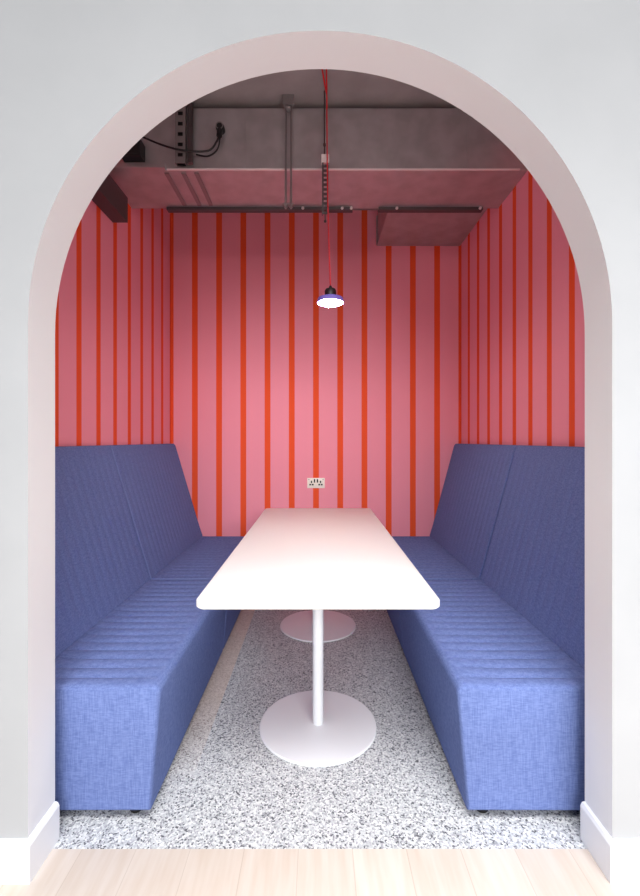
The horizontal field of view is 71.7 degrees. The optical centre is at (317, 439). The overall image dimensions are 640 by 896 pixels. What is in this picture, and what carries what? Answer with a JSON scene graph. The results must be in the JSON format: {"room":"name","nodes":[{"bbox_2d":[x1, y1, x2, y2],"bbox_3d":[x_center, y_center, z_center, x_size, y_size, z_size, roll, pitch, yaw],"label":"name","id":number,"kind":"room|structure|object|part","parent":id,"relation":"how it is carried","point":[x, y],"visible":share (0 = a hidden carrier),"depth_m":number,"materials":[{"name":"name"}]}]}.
{"room":"office booth seating area","nodes":[
{"label":"office booth seating area","id":0,"kind":"room"},
{"bbox_2d":[55,200,170,446],"bbox_3d":[-1.290,-0.345,2.565,0.100,3.190,2.350,0,0,0],"label":"wall","id":1,"kind":"structure","parent":0,"point":[113,320],"depth_m":2.71,"materials":[{"name":"paint"}]},
{"bbox_2d":[92,174,127,222],"bbox_3d":[-1.196,-1.390,2.090,0.089,0.150,1.180,0,0,0],"label":"cable tray","id":2,"kind":"object","parent":1,"relation":"attached to","point":[109,197],"visible":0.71,"depth_m":2.52,"materials":[{"name":"grey metal"}]},
{"bbox_2d":[171,210,459,535],"bbox_3d":[-0.020,-0.345,3.790,2.640,3.190,0.100,0,0,0],"label":"wall","id":3,"kind":"structure","parent":0,"point":[274,389],"depth_m":3.74,"materials":[{"name":"paint"}]},
{"bbox_2d":[307,478,324,487],"bbox_3d":[-0.017,0.363,3.734,0.148,0.086,0.012,0,0,0],"label":"wall socket","id":4,"kind":"object","parent":3,"relation":"attached to","point":[311,482],"visible":1,"depth_m":3.73,"materials":[{"name":"beige plastic"}]},
{"bbox_2d":[309,481,313,486],"bbox_3d":[-0.055,0.369,3.731,0.041,0.052,0.002,0,0,0],"label":"outlet","id":5,"kind":"object","parent":4,"relation":"attached to","point":[311,483],"depth_m":3.73,"materials":[{"name":"white plastic"}]},
{"bbox_2d":[318,481,322,486],"bbox_3d":[0.021,0.369,3.731,0.041,0.052,0.002,0,0,0],"label":"outlet","id":6,"kind":"object","parent":4,"relation":"attached to","point":[320,483],"depth_m":3.73,"materials":[{"name":"white plastic"}]},
{"bbox_2d":[0,0,639,837],"bbox_3d":[0.000,-0.475,1.325,6.400,3.450,0.130,0,0,0],"label":"wall","id":7,"kind":"structure","parent":0,"point":[82,82],"depth_m":1.26,"materials":[{"name":"white paint"}]},
{"bbox_2d":[0,801,59,883],"bbox_3d":[-2.006,1.192,1.318,2.389,0.117,0.144,0,0,0],"label":"baseboard","id":8,"kind":"structure","parent":7,"relation":"attached to","point":[21,859],"depth_m":1.25,"materials":[{"name":"white paint"}]},
{"bbox_2d":[580,801,639,883],"bbox_3d":[2.011,1.192,1.318,2.377,0.117,0.144,0,0,0],"label":"baseboard","id":9,"kind":"structure","parent":7,"relation":"attached to","point":[618,859],"depth_m":1.25,"materials":[{"name":"white paint"}]},
{"bbox_2d":[53,609,586,848],"bbox_3d":[-0.020,1.275,2.597,2.640,0.050,2.486,0,0,0],"label":"floor","id":10,"kind":"structure","parent":0,"point":[222,787],"depth_m":1.62,"materials":[{"name":"grey stone"}]},
{"bbox_2d":[55,444,243,812],"bbox_3d":[-0.878,0.640,2.594,0.716,1.219,2.283,0,0,0],"label":"bench","id":11,"kind":"object","parent":10,"relation":"on","point":[136,656],"visible":0.73,"depth_m":1.92,"materials":[{"name":"blue fabric"}]},
{"bbox_3d":[-1.104,0.419,2.013,0.264,0.776,1.121,0,0,0],"label":"backrest","id":12,"kind":"part","parent":11,"relation":"part of","materials":[{"name":"blue fabric"}]},
{"bbox_3d":[-0.878,1.014,2.013,0.716,0.412,1.121,0,0,0],"label":"seat","id":13,"kind":"part","parent":11,"relation":"part of","materials":[{"name":"blue fabric"}]},
{"bbox_3d":[-1.104,0.419,3.156,0.264,0.776,1.158,0,0,0],"label":"backrest","id":14,"kind":"part","parent":11,"relation":"part of","materials":[{"name":"blue fabric"}]},
{"bbox_3d":[-0.878,1.014,3.156,0.716,0.412,1.158,0,0,0],"label":"seat","id":15,"kind":"part","parent":11,"relation":"part of","materials":[{"name":"blue fabric"}]},
{"bbox_2d":[196,508,439,766],"bbox_3d":[0.000,0.882,2.379,0.790,0.735,1.942,0,0,0],"label":"pedestal table","id":16,"kind":"object","parent":10,"relation":"on","point":[317,559],"visible":1,"depth_m":1.89,"materials":[{"name":"white laminate"}]},
{"bbox_3d":[0.000,1.244,2.985,0.510,0.011,0.510,0,0,0],"label":"plate","id":17,"kind":"part","parent":16,"relation":"part of","materials":[{"name":"white metal"}]},
{"bbox_3d":[0.000,1.244,1.945,0.510,0.011,0.510,0,0,0],"label":"plate","id":18,"kind":"part","parent":16,"relation":"part of","materials":[{"name":"white metal"}]},
{"bbox_2d":[386,444,584,812],"bbox_3d":[0.827,0.640,2.594,0.738,1.219,2.283,0,0,0],"label":"bench","id":19,"kind":"object","parent":10,"relation":"on","point":[497,668],"visible":0.71,"depth_m":1.85,"materials":[{"name":"blue fabric"}]},
{"bbox_3d":[0.827,1.014,3.156,0.738,0.412,1.158,0,0,0],"label":"seat","id":20,"kind":"part","parent":19,"relation":"part of","materials":[{"name":"blue fabric"}]},
{"bbox_3d":[1.068,0.419,3.156,0.256,0.776,1.158,0,0,0],"label":"backrest","id":21,"kind":"part","parent":19,"relation":"part of","materials":[{"name":"blue fabric"}]},
{"bbox_3d":[0.827,1.014,2.013,0.738,0.412,1.121,0,0,0],"label":"seat","id":22,"kind":"part","parent":19,"relation":"part of","materials":[{"name":"blue fabric"}]},
{"bbox_3d":[1.068,0.419,2.013,0.256,0.776,1.121,0,0,0],"label":"backrest","id":23,"kind":"part","parent":19,"relation":"part of","materials":[{"name":"blue fabric"}]},
{"bbox_2d":[0,849,639,895],"bbox_3d":[0.000,1.275,-1.073,6.400,0.050,4.854,0,0,0],"label":"floor","id":24,"kind":"structure","parent":0,"point":[65,872],"depth_m":1.28,"materials":[{"name":"brown wood"}]},
{"bbox_2d":[193,69,456,209],"bbox_3d":[-0.020,-1.990,2.615,2.640,0.100,2.450,0,0,0],"label":"ceiling","id":25,"kind":"structure","parent":0,"point":[346,89],"depth_m":2.48,"materials":[{"name":"grey concrete"}]},
{"bbox_2d":[175,102,192,165],"bbox_3d":[-0.752,-1.746,2.494,0.097,0.388,0.032,0,0,0],"label":"upright","id":26,"kind":"object","parent":25,"relation":"hanging from","point":[183,116],"visible":0.7,"depth_m":2.48,"materials":[{"name":"silver metal"}]},
{"bbox_3d":[-0.718,-1.746,2.490,0.028,0.388,0.024,0,0,0],"label":"rail","id":27,"kind":"part","parent":26,"relation":"part of","materials":[{"name":"grey metal"}]},
{"bbox_2d":[283,94,293,208],"bbox_3d":[-0.167,-1.623,2.500,0.064,0.635,0.040,0,0,0],"label":"rods","id":28,"kind":"object","parent":25,"relation":"hanging from","point":[288,99],"visible":1,"depth_m":2.50,"materials":[{"name":"silver metal"}]},
{"bbox_3d":[-0.182,-1.623,2.500,0.012,0.635,0.011,0,0,0],"label":"rod","id":29,"kind":"part","parent":28,"relation":"part of","materials":[{"name":"silver metal"}]},
{"bbox_3d":[-0.167,-1.321,2.500,0.064,0.018,0.024,0,0,0],"label":"plate","id":30,"kind":"part","parent":28,"relation":"part of","materials":[{"name":"silver metal"}]},
{"bbox_3d":[-0.152,-1.623,2.500,0.012,0.635,0.011,0,0,0],"label":"rod","id":31,"kind":"part","parent":28,"relation":"part of","materials":[{"name":"silver metal"}]},
{"bbox_2d":[109,108,527,207],"bbox_3d":[-0.020,-1.714,2.725,2.440,0.365,0.450,0,0,0],"label":"ceiling beam","id":32,"kind":"structure","parent":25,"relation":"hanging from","point":[379,157],"depth_m":2.53,"materials":[{"name":"concrete"}]},
{"bbox_2d":[122,139,144,161],"bbox_3d":[-1.042,-1.625,2.487,0.115,0.099,0.086,0,0,0],"label":"junction box","id":33,"kind":"object","parent":32,"relation":"attached to","point":[136,153],"visible":0.47,"depth_m":2.46,"materials":[{"name":"black plastic"}]},
{"bbox_3d":[-1.042,-1.625,2.447,0.095,0.083,0.006,0,0,0],"label":"lid","id":34,"kind":"part","parent":33,"relation":"part of","materials":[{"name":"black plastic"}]},
{"bbox_2d":[142,121,224,156],"bbox_3d":[-0.883,-1.756,2.486,0.711,0.317,0.066,0,0,-2],"label":"cable","id":35,"kind":"object","parent":32,"relation":"attached to","point":[220,128],"visible":0.78,"depth_m":2.48,"materials":[{"name":"black plastic"}]},
{"bbox_2d":[167,206,352,212],"bbox_3d":[-0.385,-1.530,2.939,1.230,0.019,0.054,0,0,0],"label":"channel","id":36,"kind":"object","parent":32,"relation":"attached to","point":[302,209],"visible":1,"depth_m":2.94,"materials":[{"name":"grey metal"}]},
{"bbox_2d":[378,206,482,212],"bbox_3d":[0.745,-1.530,2.939,0.690,0.019,0.054,0,0,0],"label":"channel","id":37,"kind":"object","parent":32,"relation":"attached to","point":[396,209],"visible":1,"depth_m":2.93,"materials":[{"name":"grey metal"}]},
{"bbox_2d":[376,208,486,245],"bbox_3d":[0.844,-1.761,3.347,0.712,0.248,0.786,0,0,0],"label":"duct","id":38,"kind":"object","parent":32,"relation":"attached to","point":[392,229],"visible":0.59,"depth_m":3.44,"materials":[{"name":"metal"}]},
{"bbox_2d":[321,90,328,222],"bbox_3d":[0.040,-1.573,2.461,0.044,0.735,0.030,0,0,0],"label":"slotted dropper","id":39,"kind":"object","parent":25,"relation":"hanging from","point":[323,156],"visible":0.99,"depth_m":2.45,"materials":[{"name":"grey metal"}]},
{"bbox_3d":[0.036,-1.760,2.462,0.016,0.360,0.015,0,0,0],"label":"rod","id":40,"kind":"part","parent":39,"relation":"part of","materials":[{"name":"grey metal"}]},
{"bbox_2d":[317,69,343,306],"bbox_3d":[0.068,-1.336,2.207,0.149,1.205,0.575,0,0,0],"label":"pendant lamp","id":41,"kind":"object","parent":25,"relation":"hanging from","point":[330,299],"visible":0.86,"depth_m":2.41,"materials":[{"name":"black"}]},
{"bbox_3d":[0.058,-1.387,2.420,0.027,1.097,0.006,0,0,0],"label":"cord","id":42,"kind":"part","parent":41,"relation":"part of","materials":[{"name":"red fabric"}]},
{"bbox_3d":[0.068,-0.765,2.420,0.149,0.034,0.149,0,0,0],"label":"lamp shade","id":43,"kind":"part","parent":41,"relation":"part of","materials":[{"name":"metal"}]},
{"bbox_2d":[319,299,341,306],"bbox_3d":[0.068,-0.752,2.420,0.126,0.036,0.126,0,0,0],"label":"diffuser","id":44,"kind":"object","parent":41,"relation":"attached to","point":[322,302],"depth_m":2.39,"materials":[{"name":"white plastic"}]},
{"bbox_2d":[460,170,584,446],"bbox_3d":[1.250,-0.345,2.565,0.100,3.190,2.350,0,0,0],"label":"wall","id":45,"kind":"structure","parent":0,"point":[522,324],"depth_m":2.62,"materials":[{"name":"paint"}]}
]}

